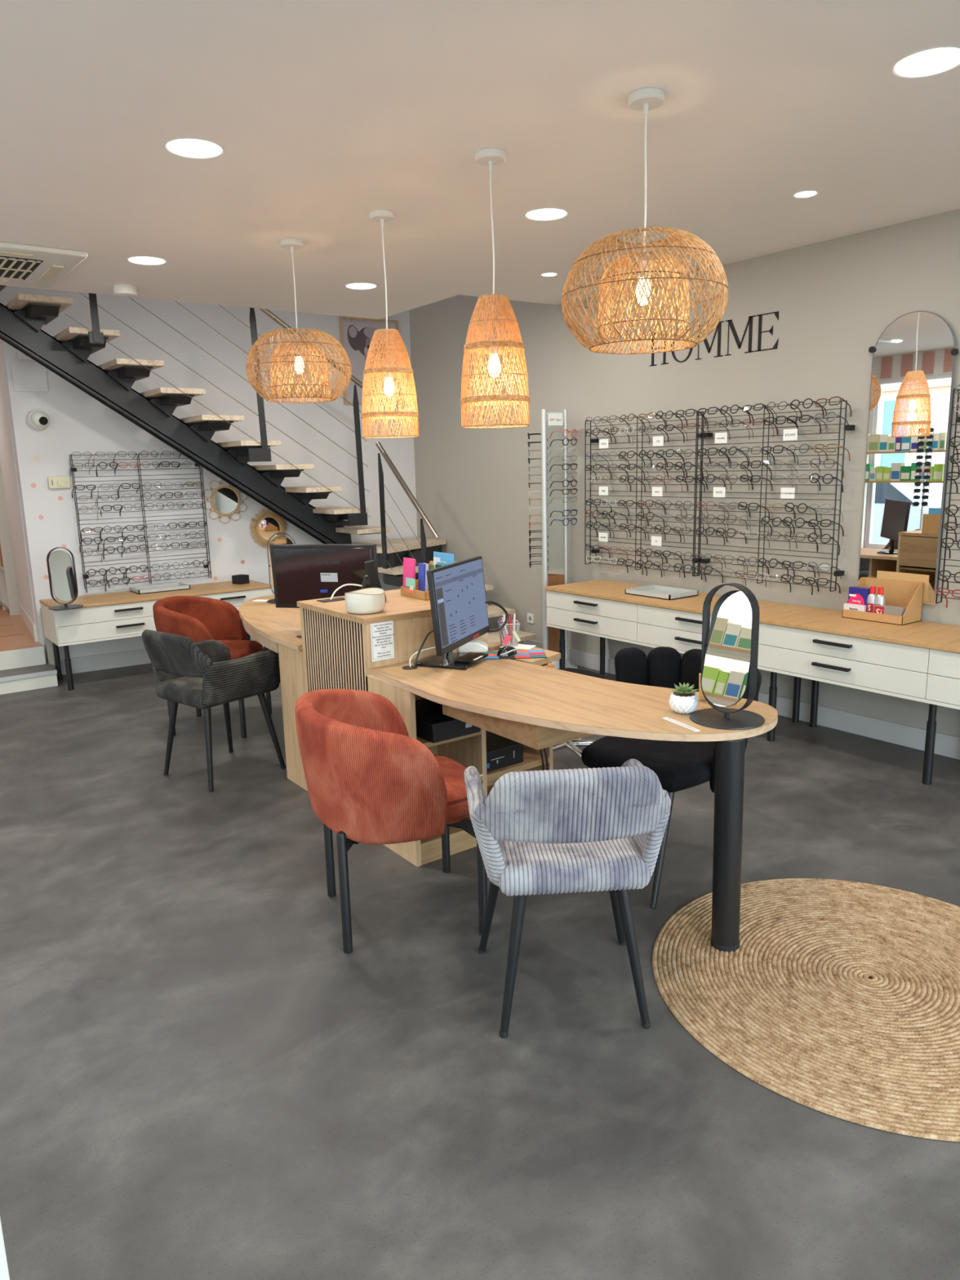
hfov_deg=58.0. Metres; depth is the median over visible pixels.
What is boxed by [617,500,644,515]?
spectacles
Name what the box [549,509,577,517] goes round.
spectacles
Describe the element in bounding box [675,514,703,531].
spectacles
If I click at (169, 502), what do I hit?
spectacles
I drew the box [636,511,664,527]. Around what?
spectacles
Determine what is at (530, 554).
spectacles
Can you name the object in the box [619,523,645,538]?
spectacles
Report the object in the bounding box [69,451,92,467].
spectacles
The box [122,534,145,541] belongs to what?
spectacles
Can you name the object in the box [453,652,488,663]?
smartphone
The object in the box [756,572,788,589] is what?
spectacles
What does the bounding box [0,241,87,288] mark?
ceiling vent
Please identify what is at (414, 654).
cable
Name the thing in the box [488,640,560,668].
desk
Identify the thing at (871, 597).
bottle
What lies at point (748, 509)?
spectacles
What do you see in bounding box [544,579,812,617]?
countertop
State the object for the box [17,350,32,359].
wall lamp
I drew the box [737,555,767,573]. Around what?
spectacles
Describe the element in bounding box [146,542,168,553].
spectacles
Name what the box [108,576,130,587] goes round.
spectacles
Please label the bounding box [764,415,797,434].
spectacles
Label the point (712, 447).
spectacles
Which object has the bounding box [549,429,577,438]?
spectacles
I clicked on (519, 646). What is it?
paper sheet
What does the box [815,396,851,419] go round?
spectacles
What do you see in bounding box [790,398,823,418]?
spectacles
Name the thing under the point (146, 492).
spectacles
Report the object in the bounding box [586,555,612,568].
spectacles
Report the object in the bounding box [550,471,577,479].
spectacles
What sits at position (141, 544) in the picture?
spectacles
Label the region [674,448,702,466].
spectacles
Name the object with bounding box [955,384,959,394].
spectacles
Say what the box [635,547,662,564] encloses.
spectacles
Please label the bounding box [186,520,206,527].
spectacles
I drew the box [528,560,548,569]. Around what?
spectacles
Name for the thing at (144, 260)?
recessed light
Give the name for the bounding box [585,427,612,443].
spectacles
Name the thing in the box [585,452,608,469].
spectacles
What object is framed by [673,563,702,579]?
spectacles
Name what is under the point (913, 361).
arched mirror
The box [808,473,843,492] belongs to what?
spectacles
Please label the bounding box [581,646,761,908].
chair
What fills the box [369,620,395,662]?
paper notice
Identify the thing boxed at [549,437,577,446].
spectacles
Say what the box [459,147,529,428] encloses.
pendant lamp
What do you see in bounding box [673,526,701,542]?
spectacles
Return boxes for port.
[316,597,344,602]
[401,665,417,669]
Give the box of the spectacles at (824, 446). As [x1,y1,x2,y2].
[813,443,850,461]
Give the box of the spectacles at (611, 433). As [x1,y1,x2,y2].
[603,426,630,443]
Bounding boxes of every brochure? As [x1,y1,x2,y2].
[403,557,415,587]
[417,563,425,591]
[424,563,428,591]
[428,564,434,569]
[433,551,453,568]
[436,561,448,566]
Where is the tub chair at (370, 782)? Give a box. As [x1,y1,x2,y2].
[294,688,487,953]
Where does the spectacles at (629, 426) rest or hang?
on the display rack at (657, 491)
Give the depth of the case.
3.80 m
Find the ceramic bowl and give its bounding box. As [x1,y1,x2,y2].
[344,587,385,613]
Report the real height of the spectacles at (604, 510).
0.106 m
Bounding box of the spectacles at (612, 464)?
[600,463,627,479]
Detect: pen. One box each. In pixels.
[498,618,504,639]
[502,617,510,644]
[508,616,512,644]
[510,613,512,639]
[512,613,515,643]
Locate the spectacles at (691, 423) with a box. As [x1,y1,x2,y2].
[676,422,702,439]
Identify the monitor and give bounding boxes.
[269,543,378,608]
[413,555,489,669]
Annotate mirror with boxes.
[46,546,83,609]
[201,479,248,524]
[248,509,288,549]
[266,532,295,604]
[689,582,764,729]
[857,311,958,603]
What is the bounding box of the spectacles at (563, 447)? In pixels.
[549,447,577,454]
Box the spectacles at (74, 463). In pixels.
[69,462,93,475]
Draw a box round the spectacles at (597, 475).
[586,475,611,490]
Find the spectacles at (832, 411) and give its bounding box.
[813,411,848,432]
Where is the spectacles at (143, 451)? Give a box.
[137,450,158,457]
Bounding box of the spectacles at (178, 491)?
[161,491,182,497]
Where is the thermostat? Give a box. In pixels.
[47,475,71,488]
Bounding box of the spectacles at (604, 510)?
[601,510,628,524]
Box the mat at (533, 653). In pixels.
[482,649,546,659]
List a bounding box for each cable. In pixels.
[329,583,362,599]
[408,646,435,666]
[413,629,433,666]
[484,600,508,631]
[539,749,544,770]
[542,747,548,770]
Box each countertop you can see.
[39,579,272,610]
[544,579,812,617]
[759,606,959,653]
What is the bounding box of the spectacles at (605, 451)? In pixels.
[601,451,626,468]
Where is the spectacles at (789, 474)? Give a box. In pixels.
[786,474,818,494]
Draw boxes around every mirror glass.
[213,488,238,513]
[257,517,279,539]
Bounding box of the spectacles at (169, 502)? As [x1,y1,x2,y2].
[163,502,183,508]
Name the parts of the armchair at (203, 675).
leg, backrest, armrest, leg, seat, leg, armrest, leg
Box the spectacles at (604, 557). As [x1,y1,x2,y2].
[602,556,628,569]
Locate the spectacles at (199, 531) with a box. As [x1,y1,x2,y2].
[186,530,205,537]
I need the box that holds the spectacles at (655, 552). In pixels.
[653,550,683,564]
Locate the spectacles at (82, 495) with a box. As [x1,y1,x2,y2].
[75,495,99,506]
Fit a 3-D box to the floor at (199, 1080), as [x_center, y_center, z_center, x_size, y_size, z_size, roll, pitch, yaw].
[-0.326,0.904,3.690,5.720,0.120,8.950,-10,14,-36]
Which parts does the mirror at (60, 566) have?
mirror pane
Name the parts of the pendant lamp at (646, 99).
lamp shade, bulb, lamp shade, cord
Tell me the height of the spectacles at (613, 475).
0.117 m
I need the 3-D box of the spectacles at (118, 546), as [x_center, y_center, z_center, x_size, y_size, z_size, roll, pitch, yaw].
[-2.891,-0.688,6.853,0.154,0.113,0.128,-9,14,-35]
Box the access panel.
[10,361,48,391]
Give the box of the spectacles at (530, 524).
[528,521,548,530]
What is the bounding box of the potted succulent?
[668,682,698,714]
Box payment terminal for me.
[360,575,371,588]
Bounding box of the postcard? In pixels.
[405,577,415,594]
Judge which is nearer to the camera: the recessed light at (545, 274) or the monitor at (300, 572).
the monitor at (300, 572)
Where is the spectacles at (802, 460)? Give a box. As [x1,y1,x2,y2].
[786,459,820,479]
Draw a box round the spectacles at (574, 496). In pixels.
[549,496,577,504]
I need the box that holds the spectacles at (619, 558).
[617,558,643,574]
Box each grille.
[0,257,40,280]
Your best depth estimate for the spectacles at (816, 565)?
4.85 m
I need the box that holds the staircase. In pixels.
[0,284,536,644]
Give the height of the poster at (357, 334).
0.750 m
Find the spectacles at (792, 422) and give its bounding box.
[786,414,821,434]
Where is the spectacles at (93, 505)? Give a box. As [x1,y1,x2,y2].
[78,505,99,521]
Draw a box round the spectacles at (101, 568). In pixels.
[85,568,106,582]
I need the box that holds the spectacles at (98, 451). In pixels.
[93,451,115,467]
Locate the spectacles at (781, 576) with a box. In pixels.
[780,574,813,595]
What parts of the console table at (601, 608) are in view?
leg, handle, handle, drawer, drawer, leg, rail, drawer, drawer, handle, handle, leg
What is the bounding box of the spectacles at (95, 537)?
[79,537,102,551]
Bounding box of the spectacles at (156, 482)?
[141,481,161,488]
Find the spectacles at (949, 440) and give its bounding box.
[948,435,959,461]
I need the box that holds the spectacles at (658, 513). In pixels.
[654,512,681,528]
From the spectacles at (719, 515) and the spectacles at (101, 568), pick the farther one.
the spectacles at (101, 568)
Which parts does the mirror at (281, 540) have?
mirror pane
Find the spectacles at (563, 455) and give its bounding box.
[549,455,577,463]
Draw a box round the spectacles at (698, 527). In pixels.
[696,527,724,545]
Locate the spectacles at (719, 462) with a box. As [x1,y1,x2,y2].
[718,462,747,479]
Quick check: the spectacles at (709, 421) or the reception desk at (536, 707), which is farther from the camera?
the spectacles at (709, 421)
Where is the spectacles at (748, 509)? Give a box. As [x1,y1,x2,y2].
[737,502,769,517]
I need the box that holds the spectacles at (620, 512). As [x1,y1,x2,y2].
[618,511,645,523]
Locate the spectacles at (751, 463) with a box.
[740,460,772,480]
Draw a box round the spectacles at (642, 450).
[639,449,666,466]
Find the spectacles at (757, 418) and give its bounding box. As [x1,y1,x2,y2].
[742,417,773,439]
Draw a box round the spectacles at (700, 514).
[697,514,725,532]
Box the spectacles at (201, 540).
[186,540,207,546]
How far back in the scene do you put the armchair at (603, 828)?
2.29 m
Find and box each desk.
[239,595,307,791]
[365,658,777,952]
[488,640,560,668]
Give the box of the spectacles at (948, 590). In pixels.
[936,587,959,608]
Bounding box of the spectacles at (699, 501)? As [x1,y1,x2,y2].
[697,501,724,518]
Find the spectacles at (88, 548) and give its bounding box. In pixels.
[83,547,104,562]
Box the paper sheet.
[500,644,535,649]
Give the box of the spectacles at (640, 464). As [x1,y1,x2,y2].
[638,463,665,480]
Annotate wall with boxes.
[0,285,417,675]
[0,343,38,641]
[408,208,959,737]
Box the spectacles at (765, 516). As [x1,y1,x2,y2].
[760,515,791,536]
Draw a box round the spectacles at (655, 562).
[653,561,679,576]
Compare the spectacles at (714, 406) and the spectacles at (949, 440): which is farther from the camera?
the spectacles at (714, 406)
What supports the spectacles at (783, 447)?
on the display rack at (786, 493)
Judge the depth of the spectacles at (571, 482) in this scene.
6.24 m
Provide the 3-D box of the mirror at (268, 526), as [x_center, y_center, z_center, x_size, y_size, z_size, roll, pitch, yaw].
[-1.838,-0.969,7.544,0.352,0.356,0.033,-9,14,-32]
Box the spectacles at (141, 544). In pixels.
[125,544,147,552]
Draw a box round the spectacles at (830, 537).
[808,532,839,555]
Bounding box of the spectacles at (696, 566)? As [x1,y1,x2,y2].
[694,565,723,582]
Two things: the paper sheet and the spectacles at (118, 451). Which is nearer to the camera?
the paper sheet
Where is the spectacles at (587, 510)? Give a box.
[585,510,609,525]
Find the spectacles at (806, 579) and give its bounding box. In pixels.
[804,577,840,593]
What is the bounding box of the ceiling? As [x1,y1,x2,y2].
[0,0,959,319]
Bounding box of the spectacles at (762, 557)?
[757,557,788,577]
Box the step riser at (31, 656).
[0,645,45,670]
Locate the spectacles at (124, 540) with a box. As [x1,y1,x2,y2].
[102,536,126,549]
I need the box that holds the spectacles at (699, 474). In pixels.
[695,474,725,489]
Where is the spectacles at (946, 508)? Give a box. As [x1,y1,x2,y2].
[945,504,959,526]
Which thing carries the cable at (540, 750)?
hanging from the reception desk at (536, 707)
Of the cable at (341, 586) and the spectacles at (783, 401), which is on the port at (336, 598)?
the cable at (341, 586)
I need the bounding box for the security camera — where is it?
[26,408,49,430]
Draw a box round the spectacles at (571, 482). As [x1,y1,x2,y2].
[550,479,577,488]
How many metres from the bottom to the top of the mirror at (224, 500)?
0.383 m
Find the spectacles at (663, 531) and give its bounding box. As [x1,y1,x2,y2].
[654,524,681,542]
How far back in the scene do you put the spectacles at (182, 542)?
7.10 m
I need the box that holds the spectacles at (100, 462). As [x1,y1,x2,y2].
[96,462,118,476]
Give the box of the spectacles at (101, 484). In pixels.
[97,484,120,496]
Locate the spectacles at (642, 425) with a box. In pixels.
[638,425,665,444]
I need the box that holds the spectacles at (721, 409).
[720,404,751,425]
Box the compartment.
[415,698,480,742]
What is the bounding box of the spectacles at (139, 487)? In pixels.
[117,483,141,497]
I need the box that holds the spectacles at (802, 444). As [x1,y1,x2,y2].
[786,444,819,463]
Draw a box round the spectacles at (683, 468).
[674,462,703,478]
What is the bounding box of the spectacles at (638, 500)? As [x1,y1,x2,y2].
[636,500,665,514]
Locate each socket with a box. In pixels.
[294,346,302,356]
[384,366,392,377]
[489,344,498,354]
[527,613,533,623]
[638,260,648,278]
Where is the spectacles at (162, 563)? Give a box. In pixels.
[149,563,169,570]
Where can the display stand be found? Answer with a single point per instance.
(551, 635)
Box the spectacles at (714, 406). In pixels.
[697,406,727,428]
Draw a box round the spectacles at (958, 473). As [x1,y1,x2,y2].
[945,471,959,493]
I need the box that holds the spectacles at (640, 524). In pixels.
[637,524,662,539]
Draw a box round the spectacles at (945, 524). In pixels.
[944,521,959,540]
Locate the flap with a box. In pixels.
[876,570,935,604]
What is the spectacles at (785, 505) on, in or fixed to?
on the display rack at (786, 493)
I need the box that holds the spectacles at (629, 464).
[617,463,644,480]
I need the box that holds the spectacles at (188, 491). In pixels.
[182,491,203,497]
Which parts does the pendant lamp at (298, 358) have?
cord, lamp shade, bulb, lamp shade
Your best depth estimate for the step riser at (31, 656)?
6.56 m
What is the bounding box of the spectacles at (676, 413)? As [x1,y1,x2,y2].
[675,408,706,426]
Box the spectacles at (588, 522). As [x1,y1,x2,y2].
[586,521,610,537]
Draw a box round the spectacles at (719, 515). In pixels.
[716,515,747,529]
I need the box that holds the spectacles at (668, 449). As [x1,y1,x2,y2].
[656,448,684,467]
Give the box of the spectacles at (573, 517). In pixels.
[550,517,577,525]
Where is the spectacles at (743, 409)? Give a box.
[742,403,773,426]
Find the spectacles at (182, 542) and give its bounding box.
[168,542,189,548]
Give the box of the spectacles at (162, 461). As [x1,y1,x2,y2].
[158,461,180,467]
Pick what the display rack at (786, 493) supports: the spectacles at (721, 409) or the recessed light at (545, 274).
the spectacles at (721, 409)
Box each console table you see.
[39,579,272,690]
[544,579,812,736]
[757,606,959,784]
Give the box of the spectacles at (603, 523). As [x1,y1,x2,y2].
[602,523,627,537]
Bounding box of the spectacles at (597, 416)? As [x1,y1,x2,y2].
[585,416,611,431]
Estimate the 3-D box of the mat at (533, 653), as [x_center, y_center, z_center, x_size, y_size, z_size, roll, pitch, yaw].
[0.147,0.063,3.747,0.270,0.003,0.150,-1,11,-1]
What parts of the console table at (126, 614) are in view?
leg, leg, rail, drawer, drawer, handle, handle, handle, drawer, leg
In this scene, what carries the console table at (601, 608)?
on the floor at (199, 1080)
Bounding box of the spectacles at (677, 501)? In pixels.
[675,501,702,517]
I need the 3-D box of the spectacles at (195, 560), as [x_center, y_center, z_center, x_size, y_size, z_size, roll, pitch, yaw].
[-2.356,-0.623,7.273,0.152,0.108,0.131,-10,14,-36]
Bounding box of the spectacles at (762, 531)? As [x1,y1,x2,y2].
[758,530,790,550]
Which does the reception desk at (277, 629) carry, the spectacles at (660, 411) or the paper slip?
the paper slip
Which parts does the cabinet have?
edge panel, edge panel, panel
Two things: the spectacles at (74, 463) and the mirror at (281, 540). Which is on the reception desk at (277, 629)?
the mirror at (281, 540)
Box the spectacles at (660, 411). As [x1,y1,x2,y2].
[655,410,682,430]
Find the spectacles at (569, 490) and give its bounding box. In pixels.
[549,488,577,496]
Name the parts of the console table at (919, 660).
leg, leg, handle, handle, drawer, drawer, rail, leg, drawer, drawer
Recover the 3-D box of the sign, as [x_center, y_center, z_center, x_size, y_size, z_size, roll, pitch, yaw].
[1.424,-1.856,5.373,0.004,0.213,0.988,-10,14,-36]
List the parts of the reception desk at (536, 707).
panel, panel, panel, label strip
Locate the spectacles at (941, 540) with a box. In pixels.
[940,537,959,558]
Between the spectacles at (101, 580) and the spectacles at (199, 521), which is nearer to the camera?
the spectacles at (101, 580)
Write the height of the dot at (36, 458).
0.036 m
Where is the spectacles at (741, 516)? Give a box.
[739,515,768,534]
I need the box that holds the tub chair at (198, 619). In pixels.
[152,595,271,737]
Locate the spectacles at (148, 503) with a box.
[142,502,164,509]
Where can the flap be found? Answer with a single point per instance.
(924, 579)
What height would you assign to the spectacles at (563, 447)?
0.052 m
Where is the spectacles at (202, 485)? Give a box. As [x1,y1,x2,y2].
[182,481,204,487]
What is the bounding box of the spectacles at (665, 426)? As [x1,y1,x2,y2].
[657,424,684,442]
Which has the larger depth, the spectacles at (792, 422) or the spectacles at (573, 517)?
the spectacles at (573, 517)
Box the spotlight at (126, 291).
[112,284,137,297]
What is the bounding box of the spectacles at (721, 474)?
[719,474,749,490]
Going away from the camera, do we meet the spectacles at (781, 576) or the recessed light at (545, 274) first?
the spectacles at (781, 576)
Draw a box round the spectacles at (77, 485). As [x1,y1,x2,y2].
[71,484,96,497]
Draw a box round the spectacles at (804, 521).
[782,516,815,535]
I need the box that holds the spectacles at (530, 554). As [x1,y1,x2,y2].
[528,553,548,562]
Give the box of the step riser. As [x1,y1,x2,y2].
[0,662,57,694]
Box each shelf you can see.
[416,728,481,747]
[420,784,494,848]
[486,746,549,780]
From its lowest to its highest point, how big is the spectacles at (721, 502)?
0.115 m
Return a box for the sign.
[648,311,778,366]
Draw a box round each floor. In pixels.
[0,604,42,651]
[0,648,959,1279]
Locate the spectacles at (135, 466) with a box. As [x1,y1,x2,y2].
[115,462,138,469]
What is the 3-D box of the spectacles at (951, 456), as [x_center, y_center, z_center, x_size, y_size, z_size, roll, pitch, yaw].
[2.359,-0.839,4.180,0.120,0.126,0.152,-10,14,-36]
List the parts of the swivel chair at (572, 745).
foot arm, foot arm, seat, foot arm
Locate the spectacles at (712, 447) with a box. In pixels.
[697,447,728,464]
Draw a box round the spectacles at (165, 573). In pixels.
[151,573,170,580]
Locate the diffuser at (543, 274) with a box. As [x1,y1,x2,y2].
[542,273,555,275]
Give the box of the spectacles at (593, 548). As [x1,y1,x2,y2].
[585,543,610,558]
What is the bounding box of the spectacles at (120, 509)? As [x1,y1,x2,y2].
[100,504,122,516]
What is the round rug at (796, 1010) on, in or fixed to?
on the floor at (199, 1080)
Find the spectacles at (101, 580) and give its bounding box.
[86,579,108,592]
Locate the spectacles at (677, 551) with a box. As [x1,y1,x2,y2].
[674,551,700,568]
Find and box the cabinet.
[296,589,488,693]
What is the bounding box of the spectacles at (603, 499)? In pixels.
[600,498,627,511]
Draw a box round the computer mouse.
[496,645,516,656]
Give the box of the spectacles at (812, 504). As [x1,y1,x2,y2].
[808,503,843,522]
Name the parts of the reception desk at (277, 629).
panel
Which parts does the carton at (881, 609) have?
red panel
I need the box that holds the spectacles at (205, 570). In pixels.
[190,569,210,575]
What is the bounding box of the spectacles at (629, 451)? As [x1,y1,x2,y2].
[618,450,644,469]
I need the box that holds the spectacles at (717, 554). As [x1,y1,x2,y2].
[713,554,744,569]
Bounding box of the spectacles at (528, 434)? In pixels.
[527,432,547,440]
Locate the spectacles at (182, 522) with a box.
[165,521,186,528]
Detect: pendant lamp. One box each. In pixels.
[245,238,351,402]
[360,208,419,438]
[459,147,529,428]
[561,87,728,354]
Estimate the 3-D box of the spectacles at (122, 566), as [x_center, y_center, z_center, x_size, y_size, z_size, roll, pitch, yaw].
[-2.885,-0.525,6.883,0.152,0.120,0.124,-9,14,-35]
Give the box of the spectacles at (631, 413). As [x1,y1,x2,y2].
[619,413,645,432]
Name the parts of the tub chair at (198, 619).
leg, leg, seat, leg, leg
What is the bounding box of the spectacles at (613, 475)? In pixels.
[602,475,627,491]
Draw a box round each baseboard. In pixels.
[17,601,37,641]
[61,635,263,675]
[488,631,959,759]
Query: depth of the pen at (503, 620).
3.91 m
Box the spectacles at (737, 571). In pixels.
[735,570,766,586]
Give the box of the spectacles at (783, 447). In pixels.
[761,444,795,464]
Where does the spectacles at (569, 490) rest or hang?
on the display stand
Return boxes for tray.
[129,582,190,594]
[400,560,433,600]
[625,584,697,599]
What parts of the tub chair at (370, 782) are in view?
leg, leg, leg, seat, leg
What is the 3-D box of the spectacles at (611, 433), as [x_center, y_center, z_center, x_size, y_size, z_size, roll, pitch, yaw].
[0.943,-1.421,6.013,0.130,0.111,0.152,-9,14,-34]
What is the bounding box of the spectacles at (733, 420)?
[719,419,750,439]
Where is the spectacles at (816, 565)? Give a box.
[806,561,841,578]
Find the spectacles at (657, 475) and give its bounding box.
[654,475,682,492]
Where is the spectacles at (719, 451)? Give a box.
[718,446,748,467]
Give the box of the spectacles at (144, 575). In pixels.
[128,575,151,582]
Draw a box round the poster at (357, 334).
[338,315,400,405]
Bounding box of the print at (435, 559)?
[433,556,440,568]
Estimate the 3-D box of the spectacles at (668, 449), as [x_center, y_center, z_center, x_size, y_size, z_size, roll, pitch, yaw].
[1.238,-1.185,5.654,0.126,0.117,0.154,-11,15,-39]
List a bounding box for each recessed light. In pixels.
[126,256,166,265]
[164,137,224,159]
[344,282,377,289]
[524,208,568,221]
[540,272,558,276]
[792,190,818,198]
[891,45,959,78]
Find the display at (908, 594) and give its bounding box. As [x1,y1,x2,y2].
[842,577,924,625]
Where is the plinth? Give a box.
[0,1218,9,1279]
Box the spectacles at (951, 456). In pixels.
[950,453,959,475]
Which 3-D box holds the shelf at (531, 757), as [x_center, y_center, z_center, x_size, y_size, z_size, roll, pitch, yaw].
[0.067,0.521,3.797,0.341,0.026,0.329,-10,14,-36]
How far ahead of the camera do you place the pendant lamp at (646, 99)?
2.77 m
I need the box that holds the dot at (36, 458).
[33,456,39,461]
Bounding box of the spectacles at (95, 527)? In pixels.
[80,527,103,540]
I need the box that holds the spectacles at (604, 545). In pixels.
[601,545,627,559]
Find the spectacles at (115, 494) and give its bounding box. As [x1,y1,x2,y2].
[97,493,119,506]
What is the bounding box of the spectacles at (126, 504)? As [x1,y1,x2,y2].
[120,503,142,510]
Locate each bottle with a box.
[866,586,876,613]
[874,586,884,605]
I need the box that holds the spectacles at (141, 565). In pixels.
[125,564,147,578]
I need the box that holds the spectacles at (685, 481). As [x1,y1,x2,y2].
[675,475,705,492]
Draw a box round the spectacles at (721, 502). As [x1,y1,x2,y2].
[717,502,748,519]
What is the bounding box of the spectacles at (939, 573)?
[937,570,959,589]
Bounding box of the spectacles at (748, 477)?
[739,475,772,490]
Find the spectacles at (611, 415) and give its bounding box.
[601,415,628,429]
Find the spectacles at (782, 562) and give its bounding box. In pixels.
[781,560,815,577]
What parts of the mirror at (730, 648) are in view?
stem, mirror pane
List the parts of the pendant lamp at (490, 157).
cord, bulb, lamp shade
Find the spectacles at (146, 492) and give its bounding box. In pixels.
[142,492,162,499]
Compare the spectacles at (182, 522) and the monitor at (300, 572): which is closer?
the monitor at (300, 572)
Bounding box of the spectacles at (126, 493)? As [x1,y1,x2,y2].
[120,493,142,500]
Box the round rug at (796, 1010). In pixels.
[652,878,959,1142]
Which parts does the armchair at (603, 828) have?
armrest, leg, leg, backrest, seat, leg, leg, armrest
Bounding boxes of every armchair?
[142,629,285,791]
[463,759,671,1038]
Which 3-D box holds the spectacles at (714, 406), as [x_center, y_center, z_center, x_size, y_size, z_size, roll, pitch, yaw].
[1.427,-1.370,5.343,0.118,0.122,0.159,-11,15,-38]
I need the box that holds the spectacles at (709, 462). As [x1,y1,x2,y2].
[697,462,727,479]
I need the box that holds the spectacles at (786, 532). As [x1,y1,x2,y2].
[784,532,817,550]
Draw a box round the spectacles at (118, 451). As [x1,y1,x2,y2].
[113,451,137,464]
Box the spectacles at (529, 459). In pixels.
[528,457,547,465]
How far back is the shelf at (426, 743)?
3.42 m
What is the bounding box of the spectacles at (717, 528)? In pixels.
[715,528,746,543]
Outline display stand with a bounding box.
[541,408,577,668]
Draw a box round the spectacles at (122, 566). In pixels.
[106,566,127,581]
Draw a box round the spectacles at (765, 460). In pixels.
[760,459,792,476]
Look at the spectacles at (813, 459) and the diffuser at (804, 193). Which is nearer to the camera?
the diffuser at (804, 193)
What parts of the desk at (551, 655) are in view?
drawer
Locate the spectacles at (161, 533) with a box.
[146,533,166,540]
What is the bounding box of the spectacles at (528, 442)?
[527,441,547,448]
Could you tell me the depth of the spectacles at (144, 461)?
6.87 m
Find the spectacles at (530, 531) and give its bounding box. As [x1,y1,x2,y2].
[528,529,548,537]
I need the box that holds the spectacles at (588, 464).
[585,464,611,479]
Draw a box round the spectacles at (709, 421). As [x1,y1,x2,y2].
[697,421,728,435]
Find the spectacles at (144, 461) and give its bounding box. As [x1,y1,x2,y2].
[138,461,159,467]
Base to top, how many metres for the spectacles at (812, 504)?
0.107 m
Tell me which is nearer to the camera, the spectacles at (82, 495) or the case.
the case
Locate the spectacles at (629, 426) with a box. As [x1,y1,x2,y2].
[619,426,646,444]
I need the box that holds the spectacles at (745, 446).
[739,446,770,464]
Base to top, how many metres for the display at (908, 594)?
0.200 m
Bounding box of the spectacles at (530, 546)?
[528,545,548,554]
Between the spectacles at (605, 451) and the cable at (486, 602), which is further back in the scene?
the spectacles at (605, 451)
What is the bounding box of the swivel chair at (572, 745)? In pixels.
[552,667,604,768]
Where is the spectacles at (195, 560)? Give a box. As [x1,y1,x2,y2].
[190,560,209,566]
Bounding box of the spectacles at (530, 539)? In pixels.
[528,537,548,546]
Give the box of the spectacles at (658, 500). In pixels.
[654,499,681,516]
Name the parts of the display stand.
post, wood panel, wood panel, post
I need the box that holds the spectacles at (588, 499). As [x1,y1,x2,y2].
[586,498,612,512]
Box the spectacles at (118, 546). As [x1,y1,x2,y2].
[102,546,125,559]
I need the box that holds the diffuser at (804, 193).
[795,191,816,197]
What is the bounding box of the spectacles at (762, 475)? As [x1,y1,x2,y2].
[760,475,792,485]
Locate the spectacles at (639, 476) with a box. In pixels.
[637,475,666,488]
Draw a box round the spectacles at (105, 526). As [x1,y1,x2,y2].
[99,525,122,538]
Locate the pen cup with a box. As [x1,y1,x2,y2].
[497,620,520,646]
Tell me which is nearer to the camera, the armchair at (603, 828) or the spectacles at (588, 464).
the armchair at (603, 828)
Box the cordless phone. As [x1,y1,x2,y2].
[364,560,386,601]
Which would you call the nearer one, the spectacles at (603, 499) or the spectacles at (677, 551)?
the spectacles at (677, 551)
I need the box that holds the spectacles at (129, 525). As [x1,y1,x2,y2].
[121,524,145,537]
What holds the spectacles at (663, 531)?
on the display rack at (657, 491)
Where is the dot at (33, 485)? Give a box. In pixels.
[31,483,35,488]
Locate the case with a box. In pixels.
[458,639,488,653]
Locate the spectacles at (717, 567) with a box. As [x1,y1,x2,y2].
[714,567,742,583]
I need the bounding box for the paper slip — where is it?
[252,600,267,601]
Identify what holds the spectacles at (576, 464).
on the display stand
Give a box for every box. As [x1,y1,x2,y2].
[231,573,249,584]
[848,586,870,610]
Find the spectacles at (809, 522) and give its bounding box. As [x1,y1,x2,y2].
[808,519,844,536]
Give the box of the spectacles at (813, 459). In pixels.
[810,458,844,477]
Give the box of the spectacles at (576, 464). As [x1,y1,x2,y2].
[549,462,577,471]
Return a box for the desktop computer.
[485,730,523,772]
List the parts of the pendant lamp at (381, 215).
cord, bulb, lamp shade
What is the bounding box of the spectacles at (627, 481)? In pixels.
[619,475,645,491]
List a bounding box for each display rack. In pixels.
[69,453,211,590]
[584,412,702,576]
[693,400,855,591]
[935,388,959,603]
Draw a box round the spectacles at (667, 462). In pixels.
[656,462,684,478]
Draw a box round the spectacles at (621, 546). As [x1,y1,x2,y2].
[618,546,643,562]
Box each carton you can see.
[843,603,866,611]
[874,604,906,616]
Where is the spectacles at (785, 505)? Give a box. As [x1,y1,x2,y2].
[784,502,817,519]
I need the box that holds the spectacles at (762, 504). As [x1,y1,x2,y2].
[760,503,794,519]
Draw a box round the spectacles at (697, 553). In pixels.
[694,552,722,571]
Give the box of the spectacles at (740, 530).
[738,529,769,544]
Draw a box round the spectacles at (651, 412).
[638,412,667,428]
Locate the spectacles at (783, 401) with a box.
[766,400,797,422]
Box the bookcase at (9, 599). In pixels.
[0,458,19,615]
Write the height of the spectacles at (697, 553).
0.120 m
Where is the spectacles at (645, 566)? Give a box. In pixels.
[635,560,662,577]

